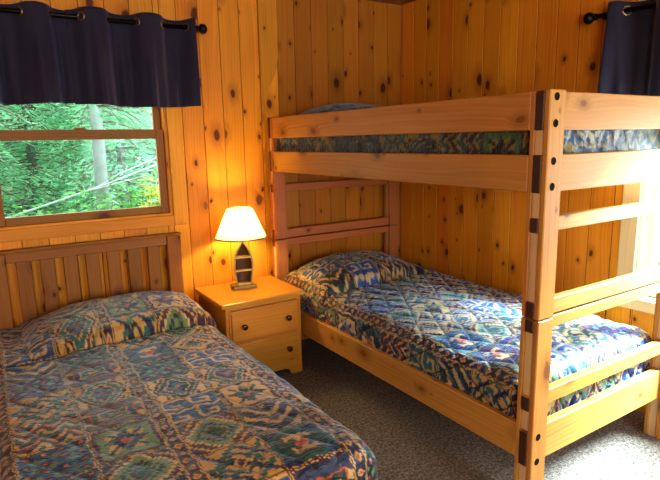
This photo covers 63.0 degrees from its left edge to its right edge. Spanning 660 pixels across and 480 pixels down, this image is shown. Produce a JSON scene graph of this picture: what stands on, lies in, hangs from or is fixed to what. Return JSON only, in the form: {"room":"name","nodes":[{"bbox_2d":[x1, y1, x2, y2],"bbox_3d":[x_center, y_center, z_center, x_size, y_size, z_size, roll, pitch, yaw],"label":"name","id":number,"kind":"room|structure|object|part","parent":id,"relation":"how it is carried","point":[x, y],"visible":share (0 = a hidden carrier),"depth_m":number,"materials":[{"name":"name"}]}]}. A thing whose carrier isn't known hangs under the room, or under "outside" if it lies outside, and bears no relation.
{"room":"cabin bedroom","nodes":[
{"label":"cabin bedroom","id":0,"kind":"room"},
{"bbox_2d":[0,0,401,327],"bbox_3d":[-1.240,-0.329,3.147,4.410,2.400,0.112,-8,12,-32],"label":"wall","id":1,"kind":"structure","parent":0,"point":[330,51],"depth_m":3.50,"materials":[{"name":"brown wood"}]},
{"bbox_2d":[0,107,188,242],"bbox_3d":[-1.395,-0.624,2.995,1.121,1.175,0.148,-8,12,-32],"label":"window","id":2,"kind":"structure","parent":1,"relation":"in","point":[12,229],"depth_m":3.13,"materials":[{"name":"brown wood"}]},
{"bbox_3d":[-1.379,-0.364,3.026,0.909,0.501,0.028,-8,12,-32],"label":"sash","id":3,"kind":"part","parent":2,"relation":"part of","materials":[{"name":"brown wood"}]},
{"bbox_3d":[-1.406,-0.830,2.968,0.909,0.547,0.028,-8,12,-32],"label":"sash","id":4,"kind":"part","parent":2,"relation":"part of","materials":[{"name":"brown wood"}]},
{"bbox_2d":[0,7,206,33],"bbox_3d":[-1.367,-1.149,2.783,1.498,0.062,0.118,-8,12,-32],"label":"curtain rod","id":5,"kind":"object","parent":1,"relation":"attached to","point":[202,28],"visible":0.62,"depth_m":2.88,"materials":[{"name":"black metal"}]},
{"bbox_2d":[0,1,74,104],"bbox_3d":[-1.614,-0.912,2.611,0.686,0.493,0.132,-8,12,-32],"label":"curtain valance","id":6,"kind":"object","parent":5,"relation":"hanging from","point":[36,61],"visible":0.99,"depth_m":2.69,"materials":[{"name":"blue fabric"}]},
{"bbox_2d":[65,6,200,107],"bbox_3d":[-1.054,-0.986,2.953,0.669,0.503,0.121,-8,12,-32],"label":"curtain valance","id":7,"kind":"object","parent":5,"relation":"hanging from","point":[145,63],"visible":0.98,"depth_m":2.96,"materials":[{"name":"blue fabric"}]},
{"bbox_2d":[257,0,277,275],"bbox_3d":[-0.383,-0.474,3.607,0.129,2.311,0.013,-8,12,-32],"label":"trim","id":8,"kind":"structure","parent":1,"relation":"attached to","point":[266,9],"depth_m":3.48,"materials":[{"name":"brown wood"}]},
{"bbox_2d":[301,333,308,339],"bbox_3d":[-1.236,0.825,3.273,4.285,0.085,0.013,-8,12,-32],"label":"baseboard","id":9,"kind":"structure","parent":1,"relation":"attached to","point":[303,336],"depth_m":3.93,"materials":[{"name":"brown wood"}]},
{"bbox_2d":[370,0,414,4],"bbox_3d":[0.048,-1.204,0.819,4.510,0.120,5.110,-8,12,-32],"label":"ceiling","id":10,"kind":"structure","parent":0,"point":[398,2],"depth_m":3.89,"materials":[{"name":"brown wood"}]},
{"bbox_2d":[274,338,659,479],"bbox_3d":[0.080,1.288,1.204,4.400,0.120,5.000,-8,12,-32],"label":"floor","id":11,"kind":"structure","parent":0,"point":[408,439],"depth_m":2.58,"materials":[{"name":"carpet"}]},
{"bbox_2d":[0,232,183,329],"bbox_3d":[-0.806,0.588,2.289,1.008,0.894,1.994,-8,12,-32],"label":"headboard","id":12,"kind":"object","parent":11,"relation":"on","point":[22,258],"visible":0.34,"depth_m":3.00,"materials":[{"name":"brown wood"}]},
{"bbox_3d":[-1.714,0.508,2.849,0.085,0.881,0.050,-8,12,-32],"label":"headboard post","id":13,"kind":"part","parent":12,"relation":"part of","materials":[{"name":"brown wood"}]},
{"bbox_3d":[-1.338,0.048,3.017,0.830,0.054,0.038,-8,12,-32],"label":"headboard rail","id":14,"kind":"part","parent":12,"relation":"part of","materials":[{"name":"brown wood"}]},
{"bbox_3d":[-0.944,0.403,3.333,0.085,0.881,0.050,-8,12,-32],"label":"headboard post","id":15,"kind":"part","parent":12,"relation":"part of","materials":[{"name":"brown wood"}]},
{"bbox_2d":[194,276,304,373],"bbox_3d":[-0.494,0.566,3.384,0.537,0.526,0.499,-8,12,-32],"label":"nightstand","id":16,"kind":"object","parent":11,"relation":"on","point":[264,320],"visible":0.73,"depth_m":3.23,"materials":[{"name":"brown wood"}]},
{"bbox_3d":[-0.706,0.600,3.288,0.018,0.502,0.429,-8,12,-32],"label":"panel","id":17,"kind":"part","parent":16,"relation":"part of","materials":[{"name":"brown wood"}]},
{"bbox_2d":[215,206,266,289],"bbox_3d":[-0.550,0.049,3.349,0.320,0.503,0.320,-8,12,-32],"label":"table lamp","id":18,"kind":"object","parent":16,"relation":"on","point":[240,224],"visible":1,"depth_m":3.26,"materials":[{"name":"white fabric"}]},
{"bbox_3d":[-0.555,-0.196,3.303,0.151,0.006,0.151,-8,12,-32],"label":"shade trim","id":19,"kind":"part","parent":18,"relation":"part of","materials":[{"name":"white fabric"}]},
{"bbox_3d":[-0.553,-0.107,3.320,0.316,0.184,0.316,-8,12,-32],"label":"lamp shade","id":20,"kind":"part","parent":18,"relation":"part of","materials":[{"name":"white fabric"}]},
{"bbox_3d":[-0.551,-0.020,3.336,0.320,0.008,0.320,-8,12,-32],"label":"shade trim","id":21,"kind":"part","parent":18,"relation":"part of","materials":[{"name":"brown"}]},
{"bbox_2d":[236,281,250,285],"bbox_3d":[-0.543,0.270,3.383,0.080,0.013,0.054,-6,12,-24],"label":"shelf","id":22,"kind":"object","parent":18,"relation":"attached to","point":[238,283],"depth_m":3.37,"materials":[{"name":"brown wood"}]},
{"bbox_2d":[236,255,250,258],"bbox_3d":[-0.545,0.105,3.352,0.094,0.011,0.052,-6,12,-24],"label":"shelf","id":23,"kind":"object","parent":18,"relation":"attached to","point":[237,256],"depth_m":3.34,"materials":[{"name":"brown wood"}]},
{"bbox_3d":[-0.545,0.286,3.393,0.148,0.020,0.096,-6,12,-24],"label":"plate","id":24,"kind":"part","parent":18,"relation":"part of","materials":[{"name":"brown wood"}]},
{"bbox_2d":[236,268,251,271],"bbox_3d":[-0.544,0.185,3.366,0.104,0.011,0.052,-6,12,-24],"label":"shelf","id":25,"kind":"object","parent":18,"relation":"attached to","point":[237,269],"depth_m":3.35,"materials":[{"name":"brown wood"}]},
{"bbox_3d":[-0.388,0.605,3.227,0.488,0.502,0.018,-8,12,-32],"label":"frame","id":26,"kind":"part","parent":16,"relation":"part of","materials":[{"name":"brown wood"}]},
{"bbox_3d":[-0.494,0.452,3.362,0.452,0.194,0.433,-8,12,-32],"label":"drawer","id":27,"kind":"part","parent":16,"relation":"part of","materials":[{"name":"brown wood"}]},
{"bbox_3d":[-0.490,0.645,3.398,0.452,0.172,0.433,-8,12,-32],"label":"drawer","id":28,"kind":"part","parent":16,"relation":"part of","materials":[{"name":"brown wood"}]},
{"bbox_2d":[267,89,659,479],"bbox_3d":[0.611,0.072,3.042,1.054,1.578,2.093,-8,12,-32],"label":"bunk bed","id":29,"kind":"object","parent":11,"relation":"on","point":[546,172],"visible":0.77,"depth_m":2.15,"materials":[{"name":"brown wood"}]},
{"bbox_3d":[0.052,-0.781,3.745,1.054,0.129,0.034,-8,12,-32],"label":"rail","id":30,"kind":"part","parent":29,"relation":"part of","materials":[{"name":"brown wood"}]},
{"bbox_3d":[0.056,-0.573,3.784,1.054,0.129,0.034,-8,12,-32],"label":"rail","id":31,"kind":"part","parent":29,"relation":"part of","materials":[{"name":"brown wood"}]},
{"bbox_3d":[-0.347,-0.402,3.552,0.086,0.794,0.076,-8,12,-32],"label":"post","id":32,"kind":"part","parent":29,"relation":"part of","materials":[{"name":"brown wood"}]},
{"bbox_3d":[-0.332,0.376,3.696,0.086,0.779,0.076,-8,12,-32],"label":"post","id":33,"kind":"part","parent":29,"relation":"part of","materials":[{"name":"brown wood"}]},
{"bbox_3d":[0.059,-0.398,3.817,1.054,0.051,0.034,-8,12,-32],"label":"rail","id":34,"kind":"part","parent":29,"relation":"part of","materials":[{"name":"brown wood"}]},
{"bbox_3d":[0.065,-0.097,3.873,1.054,0.059,0.034,-8,12,-32],"label":"rail","id":35,"kind":"part","parent":29,"relation":"part of","materials":[{"name":"brown wood"}]},
{"bbox_3d":[0.066,-0.037,3.884,1.054,0.046,0.034,-8,12,-32],"label":"rail","id":36,"kind":"part","parent":29,"relation":"part of","materials":[{"name":"brown wood"}]},
{"bbox_3d":[0.477,0.266,4.205,0.086,0.779,0.076,-8,12,-32],"label":"post","id":37,"kind":"part","parent":29,"relation":"part of","materials":[{"name":"brown wood"}]},
{"bbox_3d":[0.462,-0.512,4.061,0.086,0.794,0.076,-8,12,-32],"label":"post","id":38,"kind":"part","parent":29,"relation":"part of","materials":[{"name":"brown wood"}]},
{"bbox_3d":[0.173,-0.370,2.681,0.030,0.129,1.939,-8,12,-32],"label":"rail","id":39,"kind":"part","parent":29,"relation":"part of","materials":[{"name":"brown wood"}]},
{"bbox_3d":[0.169,-0.579,2.642,0.030,0.129,1.939,-8,12,-32],"label":"guard rail","id":40,"kind":"part","parent":29,"relation":"part of","materials":[{"name":"brown wood"}]},
{"bbox_3d":[0.192,0.621,2.865,0.030,0.139,1.939,-8,12,-32],"label":"rail","id":41,"kind":"part","parent":29,"relation":"part of","materials":[{"name":"brown wood"}]},
{"bbox_3d":[0.759,0.664,2.027,0.086,0.779,0.076,-8,12,-32],"label":"post","id":42,"kind":"part","parent":29,"relation":"part of","materials":[{"name":"brown wood"}]},
{"bbox_3d":[0.744,-0.114,1.882,0.086,0.794,0.076,-8,12,-32],"label":"post","id":43,"kind":"part","parent":29,"relation":"part of","materials":[{"name":"brown wood"}]},
{"bbox_3d":[1.165,0.722,2.303,1.054,0.142,0.034,-8,12,-32],"label":"rail","id":44,"kind":"part","parent":29,"relation":"part of","materials":[{"name":"brown wood"}]},
{"bbox_3d":[1.162,0.544,2.270,1.054,0.058,0.034,-8,12,-32],"label":"rail","id":45,"kind":"part","parent":29,"relation":"part of","materials":[{"name":"brown wood"}]},
{"bbox_3d":[1.156,0.251,2.216,1.054,0.046,0.034,-8,12,-32],"label":"rail","id":46,"kind":"part","parent":29,"relation":"part of","materials":[{"name":"brown wood"}]},
{"bbox_3d":[1.155,0.192,2.205,1.054,0.059,0.034,-8,12,-32],"label":"rail","id":47,"kind":"part","parent":29,"relation":"part of","materials":[{"name":"brown wood"}]},
{"bbox_3d":[1.149,-0.109,2.149,1.054,0.051,0.034,-8,12,-32],"label":"rail","id":48,"kind":"part","parent":29,"relation":"part of","materials":[{"name":"brown wood"}]},
{"bbox_3d":[1.146,-0.284,2.116,1.054,0.129,0.034,-8,12,-32],"label":"rail","id":49,"kind":"part","parent":29,"relation":"part of","materials":[{"name":"brown wood"}]},
{"bbox_3d":[1.141,-0.493,2.078,1.054,0.129,0.034,-8,12,-32],"label":"rail","id":50,"kind":"part","parent":29,"relation":"part of","materials":[{"name":"brown wood"}]},
{"bbox_3d":[1.568,0.554,2.536,0.086,0.779,0.076,-8,12,-32],"label":"post","id":51,"kind":"part","parent":29,"relation":"part of","materials":[{"name":"brown wood"}]},
{"bbox_3d":[0.614,0.473,3.123,0.933,0.196,1.895,-8,12,-32],"label":"mattress","id":52,"kind":"object","parent":29,"relation":"on","visible":0},
{"bbox_2d":[284,251,651,418],"bbox_3d":[0.622,0.372,3.093,1.014,0.373,1.941,-8,12,-32],"label":"bedspread","id":53,"kind":"object","parent":52,"relation":"on","point":[464,335],"visible":0.81,"depth_m":2.68,"materials":[{"name":"fabric"}]},
{"bbox_3d":[0.595,-0.498,2.943,0.933,0.193,1.895,-8,12,-32],"label":"mattress","id":54,"kind":"object","parent":29,"relation":"on","visible":0},
{"bbox_2d":[277,103,659,154],"bbox_3d":[0.601,-0.597,2.916,1.007,0.373,1.938,-8,12,-32],"label":"bedspread","id":55,"kind":"object","parent":54,"relation":"on","point":[575,141],"visible":0.23,"depth_m":2.23,"materials":[{"name":"fabric"}]},
{"bbox_2d":[400,0,653,338],"bbox_3d":[1.925,-0.217,2.210,0.112,2.400,4.900,-8,12,-32],"label":"wall","id":56,"kind":"structure","parent":0,"point":[451,49],"depth_m":3.39,"materials":[{"name":"brown wood"}]},
{"bbox_2d":[583,1,656,23],"bbox_3d":[1.747,-1.014,2.111,0.108,0.062,1.578,-8,12,-32],"label":"curtain rod","id":57,"kind":"object","parent":56,"relation":"attached to","point":[589,17],"visible":0.8,"depth_m":2.65,"materials":[{"name":"black metal"}]},
{"bbox_2d":[597,0,659,95],"bbox_3d":[1.731,-0.831,2.111,0.142,0.463,1.325,-8,12,-32],"label":"curtain valance","id":58,"kind":"object","parent":57,"relation":"hanging from","point":[630,61],"visible":0.91,"depth_m":2.59,"materials":[{"name":"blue fabric"}]},
{"bbox_2d":[616,0,659,314],"bbox_3d":[1.856,-0.355,2.289,0.148,1.570,1.121,-8,12,-32],"label":"window","id":59,"kind":"structure","parent":56,"relation":"in","point":[630,229],"depth_m":2.72,"materials":[{"name":"white plastic"}]},
{"bbox_3d":[1.846,-0.005,2.343,0.028,0.711,0.909,-8,12,-32],"label":"sash","id":60,"kind":"part","parent":59,"relation":"part of","materials":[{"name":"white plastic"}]},
{"bbox_2d":[635,404,645,413],"bbox_3d":[1.894,0.928,2.387,0.013,0.085,4.899,-8,12,-32],"label":"baseboard","id":61,"kind":"structure","parent":56,"relation":"attached to","point":[641,409],"depth_m":2.80,"materials":[{"name":"brown wood"}]},
{"label":"outside","id":62,"kind":"structure","parent":0,"visible":0},
{"bbox_2d":[0,103,659,266],"bbox_3d":[1.145,-1.342,6.877,32.000,4.673,32.000,-8,12,-32],"label":"ground","id":63,"kind":"structure","parent":62,"point":[657,251],"depth_m":10.21,"materials":[{"name":"green plant"}]},
{"bbox_2d":[8,203,53,216],"bbox_3d":[-3.064,0.451,5.572,0.567,1.716,0.719,-8,12,-32],"label":"leafy shrub","id":64,"kind":"object","parent":63,"relation":"on","point":[39,204],"visible":0.06,"depth_m":5.41,"materials":[{"name":"green plant"}]},
{"bbox_2d":[0,104,71,216],"bbox_3d":[-4.384,-1.820,6.362,2.816,6.145,2.768,-8,12,-32],"label":"spruce tree","id":65,"kind":"object","parent":63,"relation":"on","point":[11,169],"visible":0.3,"depth_m":6.62,"materials":[{"name":"green plant"}]},
{"bbox_2d":[0,103,137,216],"bbox_3d":[-4.508,-3.079,7.879,3.231,7.164,3.048,3,11,23],"label":"spruce tree","id":66,"kind":"object","parent":63,"relation":"on","point":[31,160],"visible":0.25,"depth_m":8.16,"materials":[{"name":"green plant"}]},
{"bbox_2d":[0,103,150,199],"bbox_3d":[-5.384,-4.986,10.447,4.052,8.846,4.098,-8,12,-32],"label":"spruce tree","id":67,"kind":"object","parent":63,"relation":"on","point":[62,105],"visible":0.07,"depth_m":10.32,"materials":[{"name":"green plant"}]},
{"bbox_2d":[5,157,156,217],"bbox_3d":[-3.179,0.015,5.522,4.218,2.073,0.159,-8,12,-32],"label":"fallen branch","id":68,"kind":"object","parent":63,"relation":"on","point":[101,184],"visible":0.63,"depth_m":5.84,"materials":[{"name":"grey wood"}]},
{"bbox_2d":[59,190,111,212],"bbox_3d":[-2.562,0.382,5.563,0.681,1.804,0.737,-4,11,-15],"label":"leafy shrub","id":69,"kind":"object","parent":63,"relation":"on","point":[82,191],"visible":0.02,"depth_m":5.37,"materials":[{"name":"green plant"}]},
{"bbox_2d":[34,103,154,209],"bbox_3d":[-2.569,-2.157,5.899,1.572,6.501,1.527,4,12,26],"label":"spruce tree","id":70,"kind":"object","parent":63,"relation":"on","point":[96,122],"visible":0.28,"depth_m":6.02,"materials":[{"name":"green plant"}]},
{"bbox_2d":[35,103,158,213],"bbox_3d":[-3.022,-2.470,7.472,2.439,6.492,2.597,1,11,11],"label":"spruce tree","id":71,"kind":"object","parent":63,"relation":"on","point":[120,158],"visible":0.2,"depth_m":7.56,"materials":[{"name":"green plant"}]},
{"bbox_2d":[100,176,154,209],"bbox_3d":[-2.176,0.225,5.997,0.692,1.858,0.510,-8,12,-32],"label":"leafy shrub","id":72,"kind":"object","parent":63,"relation":"on","point":[134,200],"visible":0.11,"depth_m":5.93,"materials":[{"name":"green plant"}]},
{"bbox_2d":[107,107,157,208],"bbox_3d":[-2.990,-3.876,9.662,3.191,7.656,3.120,-8,12,-32],"label":"spruce tree","id":73,"kind":"object","parent":63,"relation":"on","point":[146,141],"visible":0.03,"depth_m":9.70,"materials":[{"name":"green plant"}]},
{"bbox_2d":[132,170,159,206],"bbox_3d":[-1.919,0.160,6.093,0.538,1.899,0.468,-8,12,-32],"label":"leafy shrub","id":74,"kind":"object","parent":63,"relation":"on","point":[152,192],"visible":0.1,"depth_m":5.91,"materials":[{"name":"yellow plant"}]},
{"bbox_3d":[-0.790,0.689,2.276,0.920,0.210,1.910,-8,12,-32],"label":"mattress","id":75,"kind":"object","parent":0,"visible":0},
{"bbox_2d":[0,291,377,479],"bbox_3d":[-0.791,0.660,2.226,1.110,0.477,1.987,-8,12,-32],"label":"bedspread","id":76,"kind":"object","parent":75,"relation":"on","point":[140,385],"visible":1,"depth_m":1.93,"materials":[{"name":"fabric"}]}
]}

